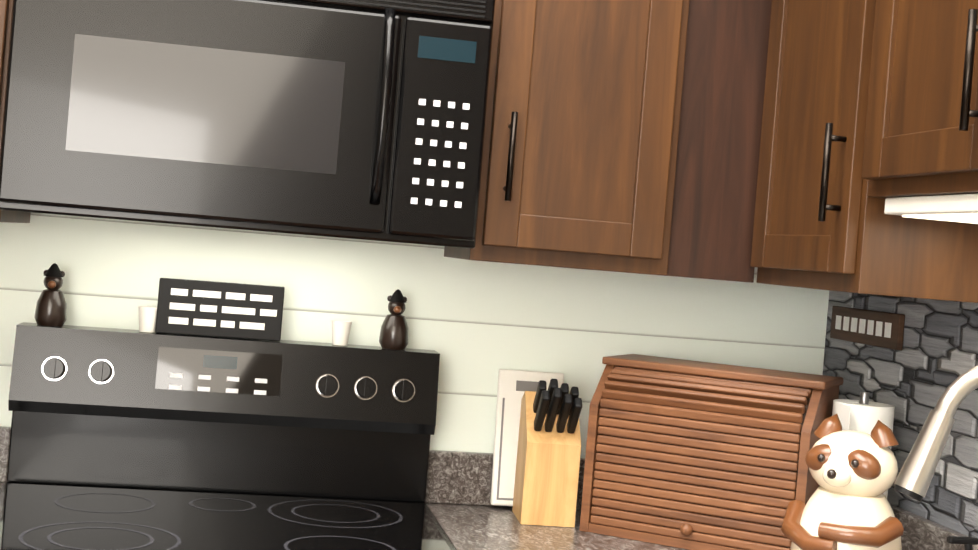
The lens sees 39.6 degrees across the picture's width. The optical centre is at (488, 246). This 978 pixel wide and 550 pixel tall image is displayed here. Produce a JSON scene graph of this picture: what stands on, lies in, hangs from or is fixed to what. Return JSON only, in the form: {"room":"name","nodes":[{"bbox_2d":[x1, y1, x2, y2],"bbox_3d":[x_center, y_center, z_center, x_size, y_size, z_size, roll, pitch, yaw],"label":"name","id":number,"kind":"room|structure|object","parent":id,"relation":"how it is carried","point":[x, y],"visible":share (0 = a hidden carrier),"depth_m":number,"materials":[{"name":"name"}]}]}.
{"room":"kitchen","nodes":[
{"label":"kitchen","id":0,"kind":"room"},
{"bbox_2d":[0,212,828,457],"bbox_3d":[-0.536,0.148,2.607,2.665,2.440,0.100,5,0,-10],"label":"wall","id":1,"kind":"structure","parent":0,"point":[477,325],"depth_m":2.64,"materials":[{"name":"white paint"}]},
{"bbox_2d":[0,0,30,222],"bbox_3d":[-0.972,-0.578,2.280,0.416,1.045,0.368,5,0,-10],"label":"upper cabinet","id":2,"kind":"object","parent":1,"relation":"attached to","point":[5,28],"visible":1,"depth_m":2.19,"materials":[{"name":"brown wood"}]},
{"bbox_2d":[0,0,495,248],"bbox_3d":[-0.405,-0.238,2.335,0.756,0.420,0.469,5,0,-10],"label":"over-the-range microwave","id":3,"kind":"object","parent":1,"relation":"attached to","point":[359,119],"visible":1,"depth_m":2.15,"materials":[{"name":"black metal"}]},
{"bbox_2d":[444,0,688,275],"bbox_3d":[0.161,-0.485,2.485,0.354,1.045,0.368,5,0,-10],"label":"upper cabinet","id":4,"kind":"object","parent":1,"relation":"attached to","point":[581,134],"visible":1,"depth_m":2.35,"materials":[{"name":"brown wood"}]},
{"bbox_2d":[823,290,977,537],"bbox_3d":[0.867,0.301,2.007,0.100,2.360,1.580,5,0,-10],"label":"stone wall","id":5,"kind":"structure","parent":0,"point":[924,368],"depth_m":2.36,"materials":[{"name":"grey stone"}]},
{"bbox_2d":[667,0,977,302],"bbox_3d":[0.593,-0.300,2.260,0.442,0.745,0.430,5,0,-10],"label":"upper cabinet","id":6,"kind":"object","parent":5,"relation":"attached to","point":[771,184],"visible":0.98,"depth_m":2.31,"materials":[{"name":"brown wood"}]},
{"bbox_2d":[830,306,904,350],"bbox_3d":[0.716,0.153,2.585,0.013,0.065,0.285,5,0,-10],"label":"welcome sign","id":7,"kind":"object","parent":5,"relation":"attached to","point":[874,328],"visible":1,"depth_m":2.56,"materials":[{"name":"brown wood"}]},
{"bbox_2d":[862,0,977,198],"bbox_3d":[0.764,-0.360,1.677,0.322,0.600,0.773,5,0,-10],"label":"upper cabinet","id":8,"kind":"object","parent":5,"relation":"attached to","point":[921,134],"visible":1,"depth_m":1.87,"materials":[{"name":"brown wood"}]},
{"bbox_2d":[884,193,977,223],"bbox_3d":[0.746,-0.046,1.676,0.210,0.027,0.700,5,0,-10],"label":"under-cabinet light","id":9,"kind":"object","parent":8,"relation":"attached to","point":[962,208],"visible":0.9,"depth_m":1.87,"materials":[{"name":"white paint"}]},
{"bbox_3d":[0.488,1.479,1.790,4.600,0.050,5.300,5,0,-10],"label":"floor","id":10,"kind":"structure","parent":0,"visible":0},
{"bbox_2d":[0,322,456,549],"bbox_3d":[-0.464,0.772,2.197,0.760,1.205,0.688,5,0,-10],"label":"stove","id":11,"kind":"object","parent":10,"relation":"on","point":[124,439],"visible":1,"depth_m":2.44,"materials":[{"name":"black metal"}]},
{"bbox_2d":[34,263,66,325],"bbox_3d":[-0.783,0.085,2.440,0.056,0.112,0.056,5,0,-10],"label":"figurine","id":12,"kind":"object","parent":11,"relation":"on","point":[51,307],"visible":1,"depth_m":2.42,"materials":[{"name":"black ceramic"}]},
{"bbox_2d":[138,306,156,332],"bbox_3d":[-0.619,0.132,2.470,0.038,0.045,0.037,5,0,-10],"label":"votive","id":13,"kind":"object","parent":11,"relation":"on","point":[147,318],"visible":0.96,"depth_m":2.46,"materials":[{"name":"white ceramic"}]},
{"bbox_2d":[155,278,284,340],"bbox_3d":[-0.491,0.115,2.487,0.225,0.100,0.021,5,0,-10],"label":"sign","id":14,"kind":"object","parent":11,"relation":"on","point":[217,309],"visible":1,"depth_m":2.48,"materials":[{"name":"black"}]},
{"bbox_2d":[332,320,351,345],"bbox_3d":[-0.276,0.161,2.532,0.038,0.045,0.037,5,0,-10],"label":"votive","id":15,"kind":"object","parent":11,"relation":"on","point":[340,332],"visible":1,"depth_m":2.52,"materials":[{"name":"white ceramic"}]},
{"bbox_2d":[379,289,408,349],"bbox_3d":[-0.175,0.135,2.550,0.056,0.112,0.056,5,0,-10],"label":"figurine","id":16,"kind":"object","parent":11,"relation":"on","point":[394,332],"visible":1,"depth_m":2.53,"materials":[{"name":"black ceramic"}]},
{"bbox_3d":[-1.070,0.886,0.527,0.696,0.870,2.577,5,0,-10],"label":"base cabinet","id":17,"kind":"object","parent":10,"relation":"on","visible":0},
{"bbox_2d":[0,426,10,487],"bbox_3d":[-0.897,0.398,2.155,0.154,0.140,0.664,5,0,-10],"label":"countertop","id":18,"kind":"structure","parent":17,"relation":"on","point":[5,432],"depth_m":2.47,"materials":[{"name":"stone"}]},
{"bbox_2d":[425,450,607,549],"bbox_3d":[0.010,0.473,2.319,0.156,0.140,0.664,5,0,-10],"label":"countertop","id":19,"kind":"structure","parent":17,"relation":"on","point":[467,514],"depth_m":2.53,"materials":[{"name":"stone"}]},
{"bbox_2d":[490,369,563,505],"bbox_3d":[0.075,0.372,2.638,0.130,0.260,0.038,5,0,-10],"label":"cutting board","id":20,"kind":"object","parent":19,"relation":"on","point":[513,386],"visible":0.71,"depth_m":2.63,"materials":[{"name":"white paint"}]},
{"bbox_2d":[512,379,581,526],"bbox_3d":[0.115,0.376,2.515,0.100,0.269,0.181,5,0,-6],"label":"knife block","id":21,"kind":"object","parent":19,"relation":"on","point":[547,466],"visible":1,"depth_m":2.49,"materials":[{"name":"brown wood"}]},
{"bbox_3d":[0.507,0.632,1.662,0.529,0.189,0.724,5,0,-10],"label":"sink","id":22,"kind":"object","parent":19,"relation":"in","visible":0},
{"bbox_2d":[894,366,977,501],"bbox_3d":[0.641,0.345,1.710,0.262,0.402,0.105,5,0,-10],"label":"faucet","id":23,"kind":"object","parent":22,"relation":"on","point":[915,476],"visible":1,"depth_m":1.71,"materials":[{"name":"silver metal"}]},
{"bbox_2d":[577,458,951,549],"bbox_3d":[0.382,0.504,2.379,0.480,0.140,0.678,5,0,-10],"label":"countertop","id":24,"kind":"structure","parent":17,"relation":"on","point":[917,535],"depth_m":2.33,"materials":[{"name":"stone"}]},
{"bbox_2d":[579,354,842,549],"bbox_3d":[0.402,0.377,2.474,0.412,0.314,0.239,5,0,26],"label":"bread box","id":25,"kind":"object","parent":24,"relation":"on","point":[690,454],"visible":0.9,"depth_m":2.39,"materials":[{"name":"brown wood"}]},
{"bbox_2d":[781,414,903,549],"bbox_3d":[0.585,0.411,2.165,0.221,0.276,0.217,5,0,-10],"label":"jar","id":26,"kind":"object","parent":24,"relation":"on","point":[847,506],"visible":1,"depth_m":2.13,"materials":[{"name":"beige ceramic"}]},
{"bbox_2d":[832,392,894,497],"bbox_3d":[0.646,0.404,2.376,0.106,0.299,0.112,5,0,-10],"label":"paper towel","id":27,"kind":"object","parent":24,"relation":"on","point":[863,413],"visible":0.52,"depth_m":2.33,"materials":[{"name":"white paper"}]},
{"bbox_2d":[947,536,977,549],"bbox_3d":[0.706,0.492,1.996,0.086,0.131,0.086,5,0,-10],"label":"soap dispenser","id":28,"kind":"object","parent":24,"relation":"on","point":[968,542],"visible":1,"depth_m":1.99,"materials":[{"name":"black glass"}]}
]}

